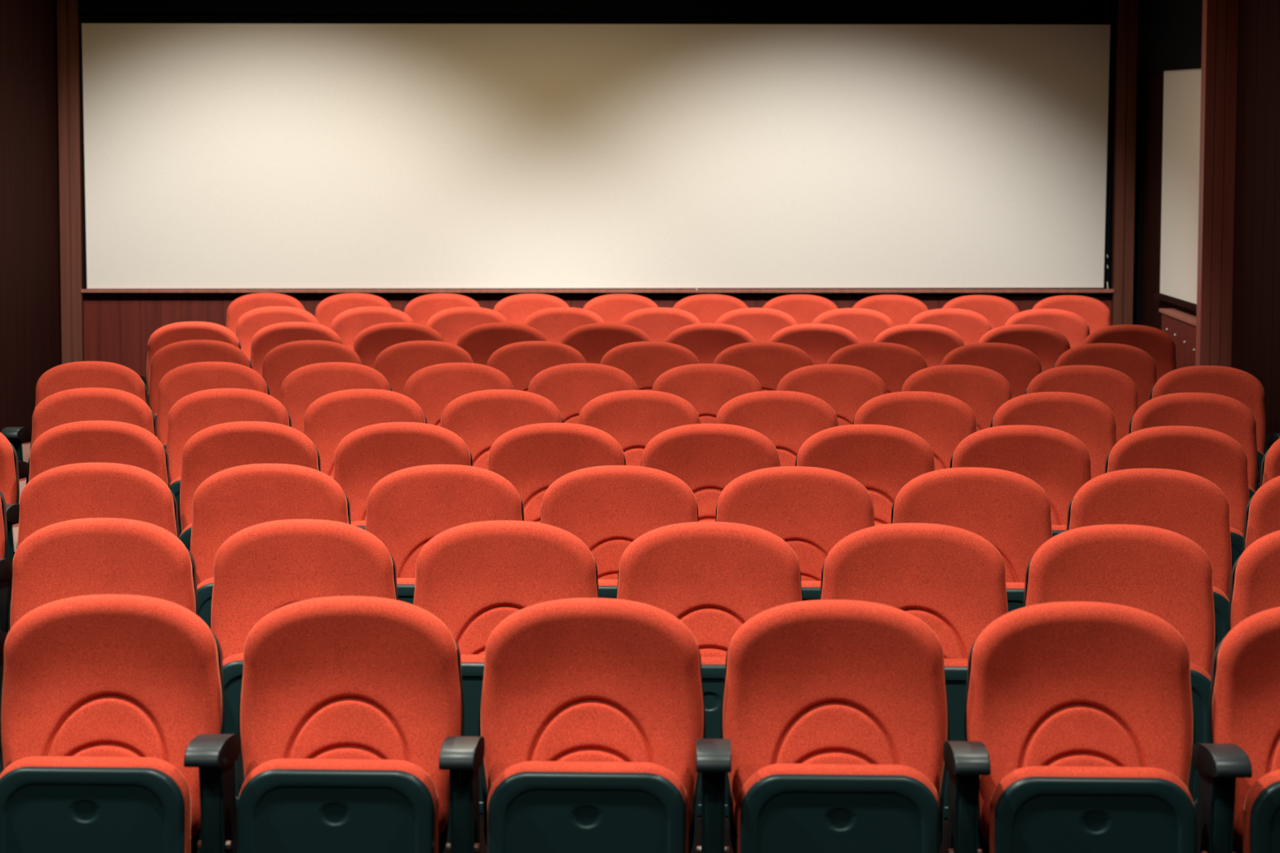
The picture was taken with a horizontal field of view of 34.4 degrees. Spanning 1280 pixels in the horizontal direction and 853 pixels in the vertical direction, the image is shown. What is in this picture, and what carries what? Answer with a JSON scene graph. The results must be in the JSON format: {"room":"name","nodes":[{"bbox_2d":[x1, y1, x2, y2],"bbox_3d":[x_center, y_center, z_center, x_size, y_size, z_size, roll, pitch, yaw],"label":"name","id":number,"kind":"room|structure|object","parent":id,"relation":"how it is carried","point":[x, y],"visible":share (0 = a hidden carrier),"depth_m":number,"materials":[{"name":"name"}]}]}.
{"room":"auditorium","nodes":[
{"label":"auditorium","id":0,"kind":"room"},
{"bbox_2d":[0,0,60,441],"bbox_3d":[-4.147,-0.403,5.142,0.100,4.890,17.050,0,4,2],"label":"wall","id":1,"kind":"structure","parent":0,"point":[30,309],"depth_m":12.98,"materials":[{"name":"brown wood"}]},
{"bbox_2d":[55,13,1146,377],"bbox_3d":[-0.229,-1.649,13.741,7.250,3.430,0.100,0,4,-1],"label":"wall","id":2,"kind":"structure","parent":0,"point":[1141,76],"depth_m":13.71,"materials":[{"name":"black paint"}]},
{"bbox_2d":[57,0,84,364],"bbox_3d":[-3.750,-1.662,13.612,0.137,3.410,0.064,0,4,2],"label":"pillar","id":3,"kind":"structure","parent":2,"relation":"attached to","point":[68,51],"depth_m":13.59,"materials":[{"name":"brown wood"}]},
{"bbox_2d":[80,20,1114,290],"bbox_3d":[-0.273,-1.782,13.643,6.810,1.800,0.073,0,4,-1],"label":"projection screen","id":4,"kind":"object","parent":2,"relation":"attached to","point":[216,154],"visible":1,"depth_m":13.65,"materials":[{"name":"fabric"}]},
{"bbox_2d":[80,288,1114,292],"bbox_3d":[-0.270,-0.900,13.698,6.830,0.044,0.065,0,4,-1],"label":"trim","id":5,"kind":"structure","parent":2,"relation":"attached to","point":[82,290],"depth_m":13.67,"materials":[{"name":"brown wood"}]},
{"bbox_2d":[55,0,1141,17],"bbox_3d":[-0.224,-3.032,13.580,7.250,0.650,0.049,0,4,-1],"label":"ceiling","id":6,"kind":"structure","parent":2,"relation":"attached to","point":[830,8],"depth_m":13.58,"materials":[{"name":"black paint"}]},
{"bbox_2d":[1111,0,1137,325],"bbox_3d":[3.212,-1.647,13.705,0.132,3.410,0.064,0,4,2],"label":"trim","id":7,"kind":"structure","parent":2,"relation":"attached to","point":[1126,28],"depth_m":13.67,"materials":[{"name":"brown wood"}]},
{"bbox_2d":[30,441,1196,852],"bbox_3d":[-0.367,1.266,5.602,8.045,1.686,18.000,0,4,2],"label":"floor","id":8,"kind":"structure","parent":0,"point":[483,848],"depth_m":5.89,"materials":[{"name":"carpet"}]},
{"bbox_2d":[0,360,148,484],"bbox_3d":[-2.489,0.196,9.160,0.596,0.965,0.360,0,4,-4],"label":"seat","id":9,"kind":"object","parent":8,"relation":"on","point":[86,374],"visible":0.07,"depth_m":9.20,"materials":[{"name":"red fabric"}]},
{"bbox_2d":[17,387,156,504],"bbox_3d":[-2.240,0.331,8.259,0.596,0.965,0.360,0,4,-4],"label":"seat","id":10,"kind":"object","parent":8,"relation":"on","point":[80,404],"visible":0.09,"depth_m":8.30,"materials":[{"name":"red fabric"}]},
{"bbox_2d":[5,420,170,590],"bbox_3d":[-1.984,0.467,7.357,0.596,0.965,0.360,0,4,-4],"label":"seat","id":11,"kind":"object","parent":8,"relation":"on","point":[87,441],"visible":0.14,"depth_m":7.40,"materials":[{"name":"red fabric"}]},
{"bbox_2d":[0,462,179,669],"bbox_3d":[-1.750,0.602,6.456,0.596,0.965,0.360,0,4,-4],"label":"seat","id":12,"kind":"object","parent":8,"relation":"on","point":[78,491],"visible":0.17,"depth_m":6.50,"materials":[{"name":"red fabric"}]},
{"bbox_2d":[0,517,198,711],"bbox_3d":[-1.498,0.737,5.554,0.596,0.965,0.360,0,4,-4],"label":"seat","id":13,"kind":"object","parent":8,"relation":"on","point":[82,557],"visible":0.24,"depth_m":5.60,"materials":[{"name":"red fabric"}]},
{"bbox_2d":[0,594,225,852],"bbox_3d":[-1.244,0.873,4.652,0.596,0.965,0.360,0,4,-4],"label":"seat","id":14,"kind":"object","parent":8,"relation":"on","point":[104,697],"visible":0.98,"depth_m":4.69,"materials":[{"name":"red fabric"}]},
{"bbox_2d":[0,755,191,852],"bbox_3d":[-1.214,0.932,4.573,0.442,0.402,0.086,0,4,2],"label":"seat cushion","id":15,"kind":"object","parent":14,"relation":"on","point":[49,804],"depth_m":4.52,"materials":[{"name":"black plastic"}]},
{"bbox_2d":[140,321,241,397],"bbox_3d":[-2.414,-0.072,10.946,0.596,0.965,0.360,0,4,-4],"label":"seat","id":16,"kind":"object","parent":8,"relation":"on","point":[166,335],"visible":0.08,"depth_m":10.99,"materials":[{"name":"red fabric"}]},
{"bbox_2d":[147,339,252,418],"bbox_3d":[-2.187,0.063,10.045,0.596,0.965,0.360,0,4,-4],"label":"seat","id":17,"kind":"object","parent":8,"relation":"on","point":[170,357],"visible":0.09,"depth_m":10.09,"materials":[{"name":"red fabric"}]},
{"bbox_2d":[155,361,270,448],"bbox_3d":[-1.939,0.198,9.143,0.596,0.965,0.360,0,4,-4],"label":"seat","id":18,"kind":"object","parent":8,"relation":"on","point":[181,381],"visible":0.12,"depth_m":9.19,"materials":[{"name":"red fabric"}]},
{"bbox_2d":[165,388,291,506],"bbox_3d":[-1.690,0.334,8.242,0.596,0.965,0.360,0,4,-4],"label":"seat","id":19,"kind":"object","parent":8,"relation":"on","point":[194,412],"visible":0.13,"depth_m":8.29,"materials":[{"name":"red fabric"}]},
{"bbox_2d":[177,421,320,551],"bbox_3d":[-1.434,0.469,7.340,0.596,0.965,0.360,0,4,-4],"label":"seat","id":20,"kind":"object","parent":8,"relation":"on","point":[214,449],"visible":0.15,"depth_m":7.39,"materials":[{"name":"red fabric"}]},
{"bbox_2d":[189,463,351,626],"bbox_3d":[-1.200,0.605,6.439,0.596,0.965,0.360,0,4,-4],"label":"seat","id":21,"kind":"object","parent":8,"relation":"on","point":[229,501],"visible":0.21,"depth_m":6.49,"materials":[{"name":"red fabric"}]},
{"bbox_2d":[235,306,319,359],"bbox_3d":[-2.121,-0.205,11.831,0.596,0.965,0.360,0,4,-4],"label":"seat","id":22,"kind":"object","parent":8,"relation":"on","point":[249,323],"visible":0.1,"depth_m":11.88,"materials":[{"name":"red fabric"}]},
{"bbox_2d":[249,321,342,376],"bbox_3d":[-1.865,-0.070,10.929,0.596,0.965,0.360,0,4,-4],"label":"seat","id":23,"kind":"object","parent":8,"relation":"on","point":[271,336],"visible":0.09,"depth_m":10.98,"materials":[{"name":"red fabric"}]},
{"bbox_2d":[200,519,398,852],"bbox_3d":[-0.948,0.740,5.537,0.596,0.965,0.360,0,4,-4],"label":"seat","id":24,"kind":"object","parent":8,"relation":"on","point":[261,569],"visible":0.23,"depth_m":5.59,"materials":[{"name":"red fabric"}]},
{"bbox_2d":[262,340,363,402],"bbox_3d":[-1.637,0.066,10.028,0.596,0.965,0.360,0,4,-4],"label":"seat","id":25,"kind":"object","parent":8,"relation":"on","point":[281,361],"visible":0.12,"depth_m":10.08,"materials":[{"name":"red fabric"}]},
{"bbox_2d":[183,595,464,852],"bbox_3d":[-0.694,0.876,4.635,0.596,0.965,0.360,0,4,-4],"label":"seat","id":26,"kind":"object","parent":8,"relation":"on","point":[349,704],"visible":0.99,"depth_m":4.67,"materials":[{"name":"red fabric"}]},
{"bbox_2d":[239,758,438,852],"bbox_3d":[-0.665,0.935,4.556,0.442,0.402,0.086,0,4,2],"label":"seat cushion","id":27,"kind":"object","parent":26,"relation":"on","point":[286,805],"depth_m":4.51,"materials":[{"name":"black plastic"}]},
{"bbox_2d":[280,362,391,433],"bbox_3d":[-1.389,0.201,9.126,0.596,0.965,0.360,0,4,-4],"label":"seat","id":28,"kind":"object","parent":8,"relation":"on","point":[305,384],"visible":0.18,"depth_m":9.18,"materials":[{"name":"red fabric"}]},
{"bbox_2d":[303,388,426,478],"bbox_3d":[-1.140,0.337,8.225,0.596,0.965,0.360,0,4,-4],"label":"seat","id":29,"kind":"object","parent":8,"relation":"on","point":[334,415],"visible":0.16,"depth_m":8.27,"materials":[{"name":"red fabric"}]},
{"bbox_2d":[330,306,413,350],"bbox_3d":[-1.571,-0.202,11.814,0.596,0.965,0.360,0,4,-4],"label":"seat","id":30,"kind":"object","parent":8,"relation":"on","point":[349,323],"visible":0.1,"depth_m":11.86,"materials":[{"name":"red fabric"}]},
{"bbox_2d":[353,322,444,368],"bbox_3d":[-1.315,-0.067,10.912,0.596,0.965,0.360,0,4,-4],"label":"seat","id":31,"kind":"object","parent":8,"relation":"on","point":[373,340],"visible":0.12,"depth_m":10.96,"materials":[{"name":"red fabric"}]},
{"bbox_2d":[333,422,472,529],"bbox_3d":[-0.884,0.472,7.323,0.596,0.965,0.360,0,4,-4],"label":"seat","id":32,"kind":"object","parent":8,"relation":"on","point":[368,454],"visible":0.17,"depth_m":7.37,"materials":[{"name":"red fabric"}]},
{"bbox_2d":[374,340,474,395],"bbox_3d":[-1.088,0.068,10.011,0.596,0.965,0.360,0,4,-4],"label":"seat","id":33,"kind":"object","parent":8,"relation":"on","point":[397,362],"visible":0.13,"depth_m":10.06,"materials":[{"name":"red fabric"}]},
{"bbox_2d":[364,464,524,604],"bbox_3d":[-0.651,0.607,6.422,0.596,0.965,0.360,0,4,-4],"label":"seat","id":34,"kind":"object","parent":8,"relation":"on","point":[406,508],"visible":0.2,"depth_m":6.47,"materials":[{"name":"red fabric"}]},
{"bbox_2d":[404,362,514,426],"bbox_3d":[-0.840,0.204,9.109,0.596,0.965,0.360,0,4,-4],"label":"seat","id":35,"kind":"object","parent":8,"relation":"on","point":[433,388],"visible":0.13,"depth_m":9.16,"materials":[{"name":"red fabric"}]},
{"bbox_2d":[426,306,508,345],"bbox_3d":[-1.021,-0.200,11.797,0.596,0.965,0.360,0,4,-4],"label":"seat","id":36,"kind":"object","parent":8,"relation":"on","point":[451,323],"visible":0.05,"depth_m":11.85,"materials":[{"name":"red fabric"}]},
{"bbox_2d":[440,389,563,469],"bbox_3d":[-0.591,0.339,8.208,0.596,0.965,0.360,0,4,-4],"label":"seat","id":37,"kind":"object","parent":8,"relation":"on","point":[479,418],"visible":0.15,"depth_m":8.26,"materials":[{"name":"red fabric"}]},
{"bbox_2d":[456,322,546,365],"bbox_3d":[-0.765,-0.064,10.895,0.596,0.965,0.360,0,4,-4],"label":"seat","id":38,"kind":"object","parent":8,"relation":"on","point":[481,341],"visible":0.1,"depth_m":10.94,"materials":[{"name":"red fabric"}]},
{"bbox_2d":[413,520,599,815],"bbox_3d":[-0.398,0.743,5.520,0.596,0.965,0.360,0,4,-4],"label":"seat","id":39,"kind":"object","parent":8,"relation":"on","point":[473,576],"visible":0.33,"depth_m":5.57,"materials":[{"name":"red fabric"}]},
{"bbox_2d":[487,341,586,391],"bbox_3d":[-0.538,0.071,9.994,0.596,0.965,0.360,0,4,-4],"label":"seat","id":40,"kind":"object","parent":8,"relation":"on","point":[520,362],"visible":0.12,"depth_m":10.04,"materials":[{"name":"red fabric"}]},
{"bbox_2d":[487,422,626,523],"bbox_3d":[-0.335,0.475,7.306,0.596,0.965,0.360,0,4,-4],"label":"seat","id":41,"kind":"object","parent":8,"relation":"on","point":[531,457],"visible":0.2,"depth_m":7.36,"materials":[{"name":"red fabric"}]},
{"bbox_2d":[522,306,604,342],"bbox_3d":[-0.471,-0.197,11.780,0.596,0.965,0.360,0,4,-4],"label":"seat","id":42,"kind":"object","parent":8,"relation":"on","point":[553,323],"visible":0.12,"depth_m":11.83,"materials":[{"name":"red fabric"}]},
{"bbox_2d":[439,597,705,852],"bbox_3d":[-0.144,0.878,4.618,0.596,0.965,0.360,0,4,-4],"label":"seat","id":43,"kind":"object","parent":8,"relation":"on","point":[592,713],"visible":1,"depth_m":4.65,"materials":[{"name":"red fabric"}]},
{"bbox_2d":[487,760,688,852],"bbox_3d":[-0.115,0.938,4.539,0.442,0.402,0.086,0,4,2],"label":"seat cushion","id":44,"kind":"object","parent":43,"relation":"on","point":[534,806],"depth_m":4.49,"materials":[{"name":"black plastic"}]},
{"bbox_2d":[528,363,637,423],"bbox_3d":[-0.290,0.206,9.092,0.596,0.965,0.360,0,4,-4],"label":"seat","id":45,"kind":"object","parent":8,"relation":"on","point":[569,387],"visible":0.19,"depth_m":9.14,"materials":[{"name":"red fabric"}]},
{"bbox_2d":[560,322,650,364],"bbox_3d":[-0.216,-0.062,10.878,0.596,0.965,0.360,0,4,-4],"label":"seat","id":46,"kind":"object","parent":8,"relation":"on","point":[593,341],"visible":0.12,"depth_m":10.93,"materials":[{"name":"red fabric"}]},
{"bbox_2d":[540,465,698,599],"bbox_3d":[-0.101,0.610,6.405,0.596,0.965,0.360,0,4,-4],"label":"seat","id":47,"kind":"object","parent":8,"relation":"on","point":[607,508],"visible":0.35,"depth_m":6.45,"materials":[{"name":"red fabric"}]},
{"bbox_2d":[582,293,658,323],"bbox_3d":[-0.152,-0.330,12.664,0.596,0.965,0.360,0,4,-4],"label":"seat","id":48,"kind":"object","parent":8,"relation":"on","point":[611,308],"visible":0.04,"depth_m":12.71,"materials":[{"name":"red fabric"}]},
{"bbox_2d":[577,390,700,466],"bbox_3d":[-0.041,0.342,8.191,0.596,0.965,0.360,0,4,-4],"label":"seat","id":49,"kind":"object","parent":8,"relation":"on","point":[633,418],"visible":0.21,"depth_m":8.24,"materials":[{"name":"red fabric"}]},
{"bbox_2d":[600,341,698,390],"bbox_3d":[0.012,0.074,9.977,0.596,0.965,0.360,0,4,-4],"label":"seat","id":50,"kind":"object","parent":8,"relation":"on","point":[644,362],"visible":0.11,"depth_m":10.03,"materials":[{"name":"red fabric"}]},
{"bbox_2d":[618,307,700,342],"bbox_3d":[0.078,-0.194,11.763,0.596,0.965,0.360,0,4,-4],"label":"seat","id":51,"kind":"object","parent":8,"relation":"on","point":[657,323],"visible":0.12,"depth_m":11.81,"materials":[{"name":"red fabric"}]},
{"bbox_2d":[652,363,761,423],"bbox_3d":[0.260,0.209,9.075,0.596,0.965,0.360,0,4,-4],"label":"seat","id":52,"kind":"object","parent":8,"relation":"on","point":[707,387],"visible":0.14,"depth_m":9.13,"materials":[{"name":"red fabric"}]},
{"bbox_2d":[616,521,802,817],"bbox_3d":[0.151,0.746,5.503,0.596,0.965,0.360,0,4,-4],"label":"seat","id":53,"kind":"object","parent":8,"relation":"on","point":[713,577],"visible":0.41,"depth_m":5.55,"materials":[{"name":"red fabric"}]},
{"bbox_2d":[640,423,779,521],"bbox_3d":[0.215,0.477,7.289,0.596,0.965,0.360,0,4,-4],"label":"seat","id":54,"kind":"object","parent":8,"relation":"on","point":[707,458],"visible":0.23,"depth_m":7.34,"materials":[{"name":"red fabric"}]},
{"bbox_2d":[665,323,755,363],"bbox_3d":[0.334,-0.059,10.861,0.596,0.965,0.360,0,4,-4],"label":"seat","id":55,"kind":"object","parent":8,"relation":"on","point":[706,341],"visible":0.11,"depth_m":10.91,"materials":[{"name":"red fabric"}]},
{"bbox_2d":[672,293,747,323],"bbox_3d":[0.397,-0.327,12.647,0.596,0.965,0.360,0,4,-4],"label":"seat","id":56,"kind":"object","parent":8,"relation":"on","point":[707,308],"visible":0.08,"depth_m":12.70,"materials":[{"name":"red fabric"}]},
{"bbox_2d":[715,307,797,342],"bbox_3d":[0.628,-0.192,11.746,0.596,0.965,0.360,0,4,-4],"label":"seat","id":57,"kind":"object","parent":8,"relation":"on","point":[762,323],"visible":0.09,"depth_m":11.80,"materials":[{"name":"red fabric"}]},
{"bbox_2d":[713,342,813,391],"bbox_3d":[0.562,0.076,9.960,0.596,0.965,0.360,0,4,-4],"label":"seat","id":58,"kind":"object","parent":8,"relation":"on","point":[769,362],"visible":0.1,"depth_m":10.01,"materials":[{"name":"red fabric"}]},
{"bbox_2d":[715,390,838,466],"bbox_3d":[0.509,0.345,8.174,0.596,0.965,0.360,0,4,-4],"label":"seat","id":59,"kind":"object","parent":8,"relation":"on","point":[788,419],"visible":0.2,"depth_m":8.22,"materials":[{"name":"red fabric"}]},
{"bbox_2d":[715,466,875,600],"bbox_3d":[0.449,0.613,6.388,0.596,0.965,0.360,0,4,-4],"label":"seat","id":60,"kind":"object","parent":8,"relation":"on","point":[811,509],"visible":0.22,"depth_m":6.43,"materials":[{"name":"red fabric"}]},
{"bbox_2d":[762,294,837,324],"bbox_3d":[0.947,-0.324,12.630,0.596,0.965,0.360,0,4,-4],"label":"seat","id":61,"kind":"object","parent":8,"relation":"on","point":[804,308],"visible":0.06,"depth_m":12.68,"materials":[{"name":"red fabric"}]},
{"bbox_2d":[768,323,859,364],"bbox_3d":[0.884,-0.056,10.844,0.596,0.965,0.360,0,4,-4],"label":"seat","id":62,"kind":"object","parent":8,"relation":"on","point":[820,341],"visible":0.14,"depth_m":10.89,"materials":[{"name":"red fabric"}]},
{"bbox_2d":[696,600,949,852],"bbox_3d":[0.406,0.881,4.601,0.596,0.965,0.360,0,4,-4],"label":"seat","id":63,"kind":"object","parent":8,"relation":"on","point":[835,723],"visible":1,"depth_m":4.64,"materials":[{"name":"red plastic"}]},
{"bbox_2d":[737,763,940,852],"bbox_3d":[0.435,0.941,4.522,0.442,0.402,0.086,0,4,2],"label":"seat cushion","id":64,"kind":"object","parent":63,"relation":"on","point":[783,807],"depth_m":4.47,"materials":[{"name":"black plastic"}]},
{"bbox_2d":[776,364,886,426],"bbox_3d":[0.810,0.212,9.058,0.596,0.965,0.360,0,4,-4],"label":"seat","id":65,"kind":"object","parent":8,"relation":"on","point":[846,388],"visible":0.16,"depth_m":9.11,"materials":[{"name":"red fabric"}]},
{"bbox_2d":[811,307,894,342],"bbox_3d":[1.178,-0.189,11.729,0.596,0.965,0.360,0,4,-4],"label":"seat","id":66,"kind":"object","parent":8,"relation":"on","point":[866,324],"visible":0.09,"depth_m":11.78,"materials":[{"name":"red fabric"}]},
{"bbox_2d":[795,424,934,525],"bbox_3d":[0.765,0.480,7.272,0.596,0.965,0.360,0,4,-4],"label":"seat","id":67,"kind":"object","parent":8,"relation":"on","point":[883,459],"visible":0.2,"depth_m":7.32,"materials":[{"name":"red fabric"}]},
{"bbox_2d":[826,342,927,393],"bbox_3d":[1.111,0.079,9.943,0.596,0.965,0.360,0,4,-4],"label":"seat","id":68,"kind":"object","parent":8,"relation":"on","point":[894,363],"visible":0.16,"depth_m":9.99,"materials":[{"name":"red fabric"}]},
{"bbox_2d":[852,294,928,326],"bbox_3d":[1.497,-0.322,12.613,0.596,0.965,0.360,0,4,-4],"label":"seat","id":69,"kind":"object","parent":8,"relation":"on","point":[900,309],"visible":0.08,"depth_m":12.66,"materials":[{"name":"red fabric"}]},
{"bbox_2d":[819,523,1008,820],"bbox_3d":[0.701,0.748,5.486,0.596,0.965,0.360,0,4,-4],"label":"seat","id":70,"kind":"object","parent":8,"relation":"on","point":[951,579],"visible":0.26,"depth_m":5.53,"materials":[{"name":"red fabric"}]},
{"bbox_2d":[852,391,977,470],"bbox_3d":[1.059,0.347,8.157,0.596,0.965,0.360,0,4,-4],"label":"seat","id":71,"kind":"object","parent":8,"relation":"on","point":[942,420],"visible":0.12,"depth_m":8.21,"materials":[{"name":"red fabric"}]},
{"bbox_2d":[873,324,964,367],"bbox_3d":[1.434,-0.053,10.827,0.596,0.965,0.360,0,4,-4],"label":"seat","id":72,"kind":"object","parent":8,"relation":"on","point":[934,343],"visible":0.06,"depth_m":10.88,"materials":[{"name":"red fabric"}]},
{"bbox_2d":[908,308,992,345],"bbox_3d":[1.727,-0.186,11.712,0.596,0.965,0.360,0,4,-4],"label":"seat","id":73,"kind":"object","parent":8,"relation":"on","point":[971,326],"visible":0.07,"depth_m":11.76,"materials":[{"name":"red fabric"}]},
{"bbox_2d":[900,364,1012,431],"bbox_3d":[1.359,0.215,9.041,0.596,0.965,0.360,0,4,-4],"label":"seat","id":74,"kind":"object","parent":8,"relation":"on","point":[984,390],"visible":0.12,"depth_m":9.09,"materials":[{"name":"red fabric"}]},
{"bbox_2d":[890,466,1052,612],"bbox_3d":[0.999,0.615,6.371,0.596,0.965,0.360,0,4,-4],"label":"seat","id":75,"kind":"object","parent":8,"relation":"on","point":[1008,509],"visible":0.26,"depth_m":6.42,"materials":[{"name":"red fabric"}]},
{"bbox_2d":[942,294,1019,328],"bbox_3d":[2.047,-0.319,12.596,0.596,0.965,0.360,0,4,-4],"label":"seat","id":76,"kind":"object","parent":8,"relation":"on","point":[997,310],"visible":0.1,"depth_m":12.64,"materials":[{"name":"red fabric"}]},
{"bbox_2d":[940,342,1041,398],"bbox_3d":[1.661,0.082,9.926,0.596,0.965,0.360,0,4,-4],"label":"seat","id":77,"kind":"object","parent":8,"relation":"on","point":[1018,365],"visible":0.09,"depth_m":9.97,"materials":[{"name":"red fabric"}]},
{"bbox_2d":[949,425,1091,537],"bbox_3d":[1.315,0.483,7.255,0.596,0.965,0.360,0,4,-4],"label":"seat","id":78,"kind":"object","parent":8,"relation":"on","point":[1055,460],"visible":0.2,"depth_m":7.30,"materials":[{"name":"red fabric"}]},
{"bbox_2d":[978,324,1070,372],"bbox_3d":[1.983,-0.051,10.810,0.596,0.965,0.360,0,4,-4],"label":"seat","id":79,"kind":"object","parent":8,"relation":"on","point":[1047,344],"visible":0.07,"depth_m":10.86,"materials":[{"name":"red fabric"}]},
{"bbox_2d":[1004,308,1089,348],"bbox_3d":[2.309,-0.183,11.682,0.630,0.965,0.378,0,4,2],"label":"seat","id":80,"kind":"object","parent":8,"relation":"on","point":[1074,327],"visible":0.07,"depth_m":11.74,"materials":[{"name":"red fabric"}]},
{"bbox_2d":[990,391,1116,479],"bbox_3d":[1.608,0.350,8.140,0.596,0.965,0.360,0,4,-4],"label":"seat","id":81,"kind":"object","parent":8,"relation":"on","point":[1087,419],"visible":0.12,"depth_m":8.19,"materials":[{"name":"red fabric"}]},
{"bbox_2d":[942,601,1195,852],"bbox_3d":[0.955,0.884,4.584,0.596,0.965,0.360,0,4,-4],"label":"seat","id":82,"kind":"object","parent":8,"relation":"on","point":[1079,728],"visible":1,"depth_m":4.62,"materials":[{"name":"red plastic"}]},
{"bbox_2d":[989,765,1194,852],"bbox_3d":[0.984,0.943,4.505,0.442,0.402,0.086,0,4,2],"label":"seat cushion","id":83,"kind":"object","parent":82,"relation":"on","point":[1034,809],"depth_m":4.46,"materials":[{"name":"red fabric"}]},
{"bbox_2d":[1031,295,1111,333],"bbox_3d":[2.628,-0.315,12.566,0.630,0.965,0.378,0,4,2],"label":"seat","id":84,"kind":"object","parent":8,"relation":"on","point":[1095,313],"visible":0.15,"depth_m":12.62,"materials":[{"name":"red fabric"}]},
{"bbox_2d":[1024,364,1138,442],"bbox_3d":[1.909,0.217,9.024,0.596,0.965,0.360,0,4,-4],"label":"seat","id":85,"kind":"object","parent":8,"relation":"on","point":[1114,388],"visible":0.11,"depth_m":9.07,"materials":[{"name":"red fabric"}]},
{"bbox_2d":[1053,342,1156,407],"bbox_3d":[2.242,0.085,9.896,0.630,0.965,0.378,0,4,2],"label":"seat","id":86,"kind":"object","parent":8,"relation":"on","point":[1133,362],"visible":0.11,"depth_m":9.96,"materials":[{"name":"red fabric"}]},
{"bbox_2d":[1022,524,1217,820],"bbox_3d":[1.251,0.751,5.469,0.596,0.965,0.360,0,4,-4],"label":"seat","id":87,"kind":"object","parent":8,"relation":"on","point":[1164,574],"visible":0.27,"depth_m":5.51,"materials":[{"name":"red fabric"}]},
{"bbox_2d":[1081,324,1177,381],"bbox_3d":[2.565,-0.047,10.780,0.630,0.965,0.378,0,4,2],"label":"seat","id":88,"kind":"object","parent":8,"relation":"on","point":[1155,342],"visible":0.1,"depth_m":10.84,"materials":[{"name":"red fabric"}]},
{"bbox_2d":[1066,468,1233,641],"bbox_3d":[1.548,0.618,6.354,0.596,0.965,0.360,0,4,-4],"label":"seat","id":89,"kind":"object","parent":8,"relation":"on","point":[1190,505],"visible":0.15,"depth_m":6.40,"materials":[{"name":"red fabric"}]},
{"bbox_2d":[1104,426,1249,564],"bbox_3d":[1.864,0.485,7.238,0.596,0.965,0.360,0,4,-4],"label":"seat","id":90,"kind":"object","parent":8,"relation":"on","point":[1215,456],"visible":0.18,"depth_m":7.28,"materials":[{"name":"red fabric"}]},
{"bbox_2d":[1159,308,1196,368],"bbox_3d":[3.249,-0.229,12.346,0.098,0.946,0.975,0,4,2],"label":"wooden ledge","id":91,"kind":"object","parent":8,"relation":"on","point":[1180,326],"visible":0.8,"depth_m":12.25,"materials":[{"name":"red wood"}]},
{"bbox_2d":[1128,392,1261,498],"bbox_3d":[2.190,0.354,8.110,0.630,0.965,0.378,0,4,2],"label":"seat","id":92,"kind":"object","parent":8,"relation":"on","point":[1228,415],"visible":0.09,"depth_m":8.17,"materials":[{"name":"red fabric"}]},
{"bbox_2d":[1149,365,1279,470],"bbox_3d":[2.490,0.221,8.995,0.630,0.965,0.378,0,4,2],"label":"seat","id":93,"kind":"object","parent":8,"relation":"on","point":[1240,385],"visible":0.09,"depth_m":9.05,"materials":[{"name":"red fabric"}]},
{"bbox_2d":[1191,606,1279,852],"bbox_3d":[1.505,0.886,4.567,0.596,0.965,0.360,0,4,-4],"label":"seat","id":94,"kind":"object","parent":8,"relation":"on","point":[1238,804],"visible":1,"depth_m":4.61,"materials":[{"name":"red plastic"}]},
{"bbox_2d":[1243,768,1279,852],"bbox_3d":[1.534,0.946,4.488,0.442,0.402,0.086,0,4,2],"label":"seat cushion","id":95,"kind":"object","parent":94,"relation":"on","point":[1261,811],"depth_m":4.44,"materials":[{"name":"red fabric"}]},
{"bbox_2d":[1213,530,1279,652],"bbox_3d":[1.801,0.754,5.452,0.596,0.965,0.360,0,4,-4],"label":"seat","id":96,"kind":"object","parent":8,"relation":"on","point":[1255,580],"visible":0.3,"depth_m":5.50,"materials":[{"name":"red fabric"}]},
{"bbox_2d":[1231,475,1279,572],"bbox_3d":[2.098,0.621,6.337,0.596,0.965,0.360,0,4,-4],"label":"seat","id":97,"kind":"object","parent":8,"relation":"on","point":[1262,513],"visible":0.3,"depth_m":6.38,"materials":[{"name":"red fabric"}]},
{"bbox_2d":[1142,67,1201,330],"bbox_3d":[3.353,-1.526,12.803,0.060,3.539,2.260,0,4,2],"label":"wall","id":98,"kind":"structure","parent":0,"point":[1151,315],"depth_m":13.46,"materials":[{"name":"brown wood"}]},
{"bbox_2d":[1138,0,1202,71],"bbox_3d":[3.300,-2.701,12.742,0.045,1.186,2.040,0,4,2],"label":"trim","id":99,"kind":"structure","parent":98,"relation":"attached to","point":[1171,31],"depth_m":12.77,"materials":[{"name":"black paint"}]},
{"bbox_2d":[1160,68,1201,304],"bbox_3d":[3.292,-1.461,12.438,0.020,1.487,1.280,0,4,2],"label":"wall panel","id":100,"kind":"object","parent":98,"relation":"attached to","point":[1182,87],"visible":0.64,"depth_m":12.56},
{"bbox_2d":[1195,0,1238,367],"bbox_3d":[3.287,-1.460,11.720,0.205,3.539,0.112,0,4,2],"label":"pillar","id":101,"kind":"structure","parent":98,"relation":"attached to","point":[1220,17],"depth_m":11.68,"materials":[{"name":"red wood"}]},
{"bbox_2d":[1231,0,1279,449],"bbox_3d":[3.167,-0.314,4.062,0.100,4.890,15.340,0,4,2],"label":"wall","id":102,"kind":"structure","parent":0,"point":[1255,304],"depth_m":11.17,"materials":[{"name":"brown wood"}]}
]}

